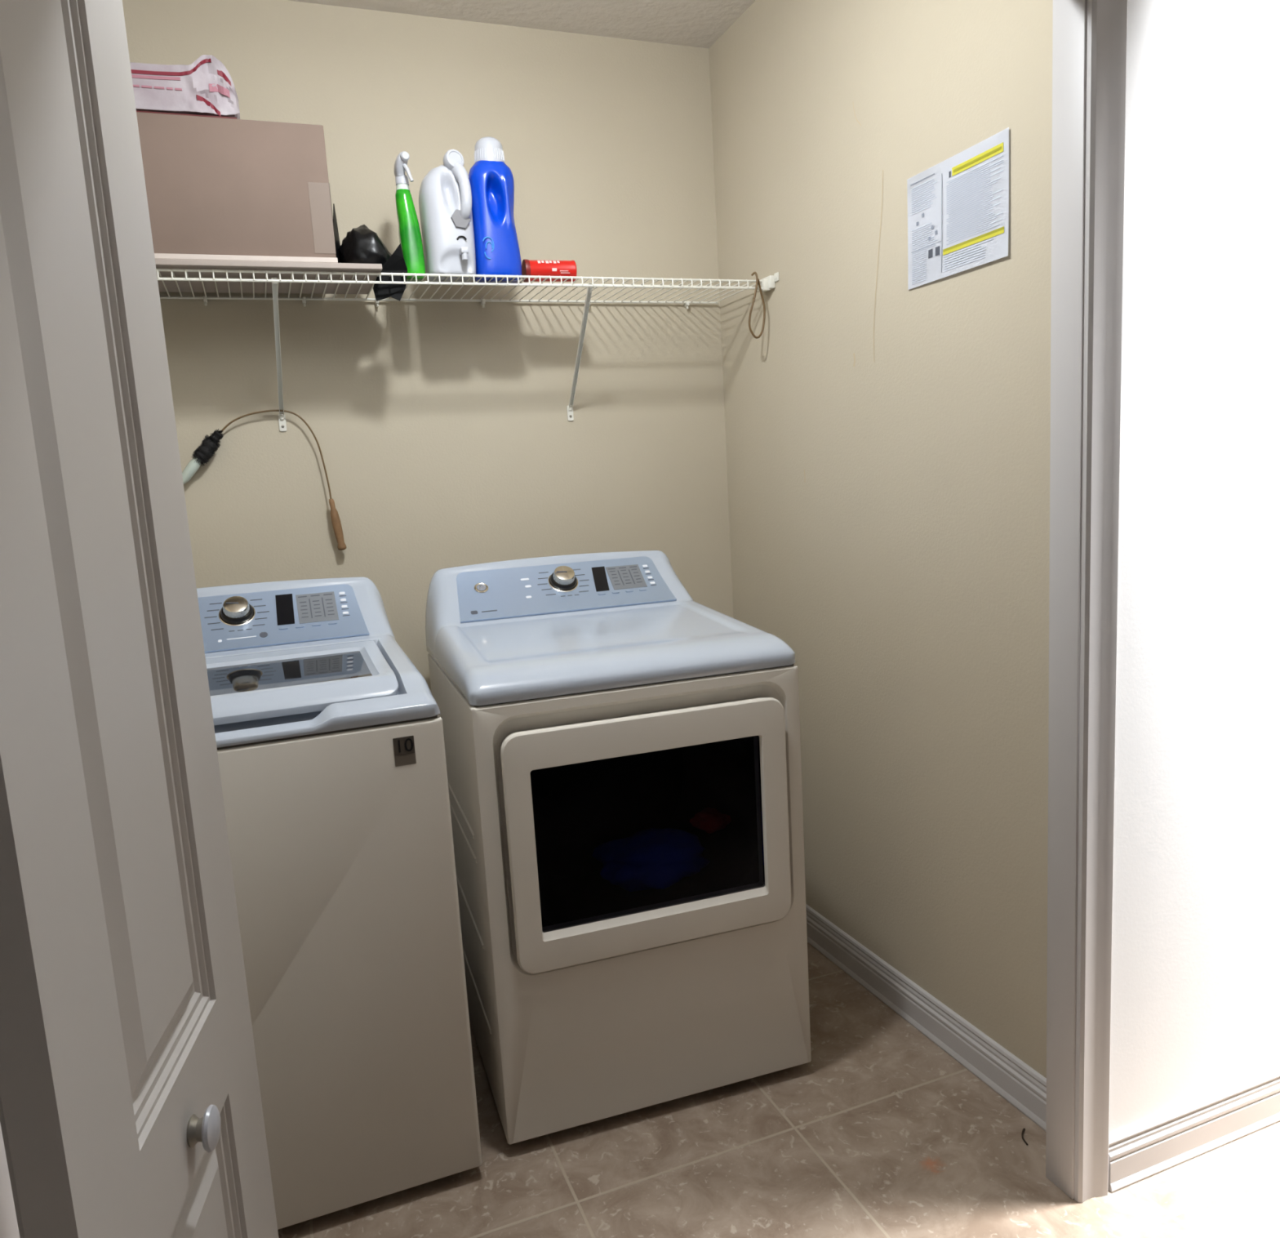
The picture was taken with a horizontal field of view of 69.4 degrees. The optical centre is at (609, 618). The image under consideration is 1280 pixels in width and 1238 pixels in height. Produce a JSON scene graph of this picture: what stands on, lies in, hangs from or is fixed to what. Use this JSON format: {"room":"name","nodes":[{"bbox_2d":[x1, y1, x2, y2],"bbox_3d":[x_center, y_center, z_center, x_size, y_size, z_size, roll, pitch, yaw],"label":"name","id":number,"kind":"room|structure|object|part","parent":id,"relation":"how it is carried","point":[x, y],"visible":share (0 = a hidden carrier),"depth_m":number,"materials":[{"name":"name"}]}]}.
{"room":"laundry closet","nodes":[
{"label":"laundry closet","id":0,"kind":"room"},
{"bbox_2d":[122,0,733,690],"bbox_3d":[-0.561,-0.281,2.551,2.170,2.536,0.120,-7,9,-20],"label":"wall","id":1,"kind":"structure","parent":0,"point":[446,437],"depth_m":2.49,"materials":[{"name":"beige paint"}]},
{"bbox_2d":[155,267,778,431],"bbox_3d":[-0.505,-0.659,2.281,1.926,0.338,0.339,-7,9,-20],"label":"wire shelf","id":2,"kind":"object","parent":1,"relation":"attached to","point":[767,283],"visible":0.9,"depth_m":2.30,"materials":[{"name":"white metal"}]},
{"bbox_2d":[182,409,346,550],"bbox_3d":[-0.878,-0.340,2.331,0.380,0.365,0.042,-7,9,-20],"label":"brush","id":3,"kind":"object","parent":2,"relation":"hanging from","point":[210,444],"visible":1,"depth_m":2.28,"materials":[{"name":"brown"}]},
{"bbox_3d":[-0.848,-0.405,2.338,0.256,0.242,0.011,-6,9,-18],"label":"wire stem","id":4,"kind":"part","parent":3,"relation":"part of","materials":[{"name":"brown"}]},
{"bbox_3d":[-0.709,-0.246,2.406,0.034,0.135,0.023,-11,11,-43],"label":"wooden handle","id":5,"kind":"part","parent":3,"relation":"part of","materials":[{"name":"beige wood"}]},
{"bbox_2d":[155,258,382,294],"bbox_3d":[-0.965,-0.769,2.077,0.858,0.012,0.268,-7,9,-20],"label":"flat board","id":6,"kind":"object","parent":2,"relation":"on","point":[197,286],"visible":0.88,"depth_m":2.10,"materials":[{"name":"beige wood"}]},
{"bbox_2d":[154,253,337,262],"bbox_3d":[-1.010,-0.775,2.056,0.762,0.012,0.254,-7,9,-20],"label":"flat board","id":7,"kind":"object","parent":6,"relation":"on","point":[157,255],"visible":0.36,"depth_m":2.00,"materials":[{"name":"beige wood"}]},
{"bbox_2d":[136,111,336,257],"bbox_3d":[-1.004,-0.928,2.066,0.712,0.285,0.266,-7,9,-20],"label":"carton","id":8,"kind":"object","parent":7,"relation":"on","point":[214,185],"visible":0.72,"depth_m":2.00,"materials":[{"name":"brown cardboard"}]},
{"bbox_2d":[136,110,236,119],"bbox_3d":[-1.078,-1.065,2.008,0.504,0.012,0.190,-7,9,-20],"label":"folder","id":9,"kind":"object","parent":8,"relation":"on","point":[136,110],"visible":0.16,"depth_m":1.97,"materials":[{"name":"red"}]},
{"bbox_2d":[129,54,239,119],"bbox_3d":[-1.088,-1.137,1.996,0.532,0.132,0.208,-7,9,-20],"label":"plastic bag","id":10,"kind":"object","parent":9,"relation":"on","point":[204,86],"visible":0.42,"depth_m":1.96,"materials":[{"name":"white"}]},
{"bbox_2d":[333,203,407,301],"bbox_3d":[-0.572,-0.863,2.194,0.152,0.241,0.168,-7,9,-20],"label":"plastic bag","id":11,"kind":"object","parent":2,"relation":"on","point":[361,245],"visible":0.67,"depth_m":2.15,"materials":[{"name":"black plastic"}]},
{"bbox_2d":[393,151,425,280],"bbox_3d":[-0.475,-0.951,2.188,0.054,0.280,0.076,-7,9,-20],"label":"spray bottle","id":12,"kind":"object","parent":2,"relation":"on","point":[409,231],"visible":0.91,"depth_m":2.17,"materials":[{"name":"green plastic"}]},
{"bbox_2d":[418,149,475,281],"bbox_3d":[-0.390,-0.963,2.215,0.121,0.285,0.148,-7,9,-20],"label":"detergent jug","id":13,"kind":"object","parent":2,"relation":"on","point":[445,194],"visible":0.88,"depth_m":2.17,"materials":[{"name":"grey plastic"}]},
{"bbox_3d":[-0.353,-1.006,2.182,0.031,0.136,0.072,-11,11,-42],"label":"jug handle","id":14,"kind":"part","parent":13,"relation":"part of","materials":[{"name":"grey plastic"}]},
{"bbox_2d":[459,246,468,260],"bbox_3d":[-0.344,-0.862,2.184,0.018,0.028,0.024,-7,9,-20],"label":"tap","id":15,"kind":"object","parent":13,"relation":"on","point":[464,251],"depth_m":2.18,"materials":[{"name":"grey plastic"}]},
{"bbox_2d":[468,137,521,282],"bbox_3d":[-0.285,-1.000,2.261,0.117,0.332,0.097,-7,9,-20],"label":"detergent bottle","id":16,"kind":"object","parent":2,"relation":"on","point":[497,251],"visible":0.85,"depth_m":2.23,"materials":[{"name":"blue plastic"}]},
{"bbox_2d":[521,258,577,282],"bbox_3d":[-0.153,-0.877,2.331,0.131,0.054,0.054,-6,9,-17],"label":"can","id":17,"kind":"object","parent":2,"relation":"on","point":[531,268],"visible":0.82,"depth_m":2.31,"materials":[{"name":"red metal"}]},
{"bbox_3d":[-0.210,-0.871,2.313,0.011,0.054,0.054,-6,9,-17],"label":"lid","id":18,"kind":"part","parent":17,"relation":"part of","materials":[{"name":"red"}]},
{"bbox_2d":[748,271,765,338],"bbox_3d":[0.390,-0.833,2.454,0.054,0.171,0.018,-7,9,-20],"label":"loop","id":19,"kind":"object","parent":2,"relation":"hanging from","point":[757,282],"visible":1,"depth_m":2.45,"materials":[{"name":"brown"}]},
{"bbox_2d":[286,0,755,48],"bbox_3d":[-0.001,-1.395,0.854,4.600,0.080,3.420,-7,9,-20],"label":"ceiling","id":20,"kind":"structure","parent":0,"point":[689,23],"depth_m":2.41,"materials":[{"name":"white paint"}]},
{"bbox_2d":[277,942,1279,1237],"bbox_3d":[0.161,1.189,1.227,4.600,0.080,3.420,-7,9,-20],"label":"floor","id":21,"kind":"structure","parent":0,"point":[883,1132],"depth_m":1.77,"materials":[{"name":"tile"}]},
{"bbox_2d":[196,576,482,1229],"bbox_3d":[-0.722,0.523,1.922,0.686,1.147,0.692,-7,9,-20],"label":"washing machine","id":22,"kind":"object","parent":21,"relation":"on","point":[330,738],"visible":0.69,"depth_m":1.67,"materials":[{"name":"white metal"}]},
{"bbox_3d":[-0.833,0.007,2.065,0.554,0.115,0.141,-7,9,-20],"label":"control panel","id":23,"kind":"part","parent":22,"relation":"part of","materials":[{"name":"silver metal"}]},
{"bbox_3d":[-0.716,0.118,1.778,0.484,0.019,0.260,-7,9,-20],"label":"lid glass","id":24,"kind":"part","parent":22,"relation":"part of","materials":[{"name":"black"}]},
{"bbox_3d":[-0.718,0.127,1.786,0.562,0.061,0.394,-7,9,-20],"label":"washer lid","id":25,"kind":"part","parent":22,"relation":"part of","materials":[{"name":"grey ceramic"}]},
{"bbox_3d":[-0.676,-0.026,2.133,0.086,0.060,0.072,-7,9,-20],"label":"indicator panel","id":26,"kind":"part","parent":22,"relation":"part of","materials":[{"name":"grey plastic"}]},
{"bbox_2d":[425,550,811,1143],"bbox_3d":[-0.015,0.441,2.186,0.690,1.147,0.712,-6,9,-17],"label":"dryer","id":27,"kind":"object","parent":21,"relation":"on","point":[584,701],"visible":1,"depth_m":1.93,"materials":[{"name":"white metal"}]},
{"bbox_3d":[-0.117,-0.078,2.342,0.554,0.115,0.141,-6,9,-17],"label":"control panel","id":28,"kind":"part","parent":27,"relation":"part of","materials":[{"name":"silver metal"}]},
{"bbox_3d":[0.042,-0.109,2.401,0.090,0.055,0.066,-6,9,-17],"label":"indicator panel","id":29,"kind":"part","parent":27,"relation":"part of","materials":[{"name":"grey plastic"}]},
{"bbox_3d":[0.086,0.425,1.861,0.594,0.483,0.040,-6,9,-17],"label":"dryer door","id":30,"kind":"part","parent":27,"relation":"part of","materials":[{"name":"beige ceramic"}]},
{"bbox_2d":[591,827,710,891],"bbox_3d":[0.098,0.539,2.075,0.259,0.118,0.187,-6,9,-17],"label":"garment","id":31,"kind":"object","parent":27,"relation":"in","point":[655,858],"visible":1,"depth_m":2.03,"materials":[{"name":"blue fabric"}]},
{"bbox_2d":[689,806,731,833],"bbox_3d":[0.231,0.465,2.125,0.087,0.053,0.089,3,10,38],"label":"garment","id":32,"kind":"object","parent":27,"relation":"in","point":[709,820],"visible":1,"depth_m":2.10,"materials":[{"name":"red fabric"}]},
{"bbox_2d":[1021,1127,1027,1145],"bbox_3d":[0.816,1.019,1.823,0.009,0.004,0.047,-1,9,18],"label":"debris curl","id":33,"kind":"object","parent":21,"relation":"on","point":[1024,1128],"visible":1,"depth_m":1.82,"materials":[{"name":"black"}]},
{"bbox_2d":[708,0,1053,1077],"bbox_3d":[0.653,-0.309,2.220,0.121,2.536,1.345,-7,9,-20],"label":"wall","id":34,"kind":"structure","parent":0,"point":[887,443],"depth_m":2.07,"materials":[{"name":"beige paint"}]},
{"bbox_2d":[805,903,1046,1131],"bbox_3d":[0.665,0.901,2.370,0.018,0.100,1.345,-7,9,-20],"label":"baseboard","id":35,"kind":"structure","parent":34,"relation":"attached to","point":[1009,1076],"depth_m":2.12,"materials":[{"name":"grey paint"}]},
{"bbox_2d":[906,127,1008,289],"bbox_3d":[0.677,-0.793,1.817,0.005,0.222,0.286,-7,9,-19],"label":"notice","id":36,"kind":"object","parent":34,"relation":"attached to","point":[958,206],"visible":1,"depth_m":1.80,"materials":[{"name":"white paper"}]},
{"bbox_2d":[1109,0,1279,1133],"bbox_3d":[0.004,-0.127,1.240,4.600,2.536,0.060,-7,9,-20],"label":"wall","id":37,"kind":"structure","parent":0,"point":[1195,997],"depth_m":1.59,"materials":[{"name":"white paint"}]},
{"bbox_2d":[0,1122,20,1237],"bbox_3d":[-0.722,0.170,0.992,0.070,2.110,0.079,-7,9,-20],"label":"trim","id":38,"kind":"structure","parent":37,"relation":"attached to","point":[9,1228],"depth_m":1.03,"materials":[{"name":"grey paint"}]},
{"bbox_2d":[0,0,279,1237],"bbox_3d":[-0.474,0.208,0.837,0.206,2.023,0.472,-7,9,-20],"label":"door","id":39,"kind":"structure","parent":37,"relation":"in","point":[131,1104],"depth_m":0.78,"materials":[{"name":"grey paint"}]},
{"bbox_3d":[-0.395,0.490,0.887,0.013,0.029,0.029,-5,8,-8],"label":"knob","id":40,"kind":"part","parent":39,"relation":"part of","materials":[{"name":"silver metal"}]},
{"bbox_2d":[1045,0,1128,1202],"bbox_3d":[0.791,-0.005,1.544,0.070,2.110,0.079,-7,9,-20],"label":"trim","id":41,"kind":"structure","parent":37,"relation":"attached to","point":[1090,37],"depth_m":1.51,"materials":[{"name":"grey paint"}]},
{"bbox_2d":[1108,1066,1279,1192],"bbox_3d":[1.571,0.910,1.917,1.435,0.100,0.018,-7,9,-20],"label":"baseboard","id":42,"kind":"structure","parent":37,"relation":"attached to","point":[1137,1152],"depth_m":1.74,"materials":[{"name":"grey paint"}]}
]}

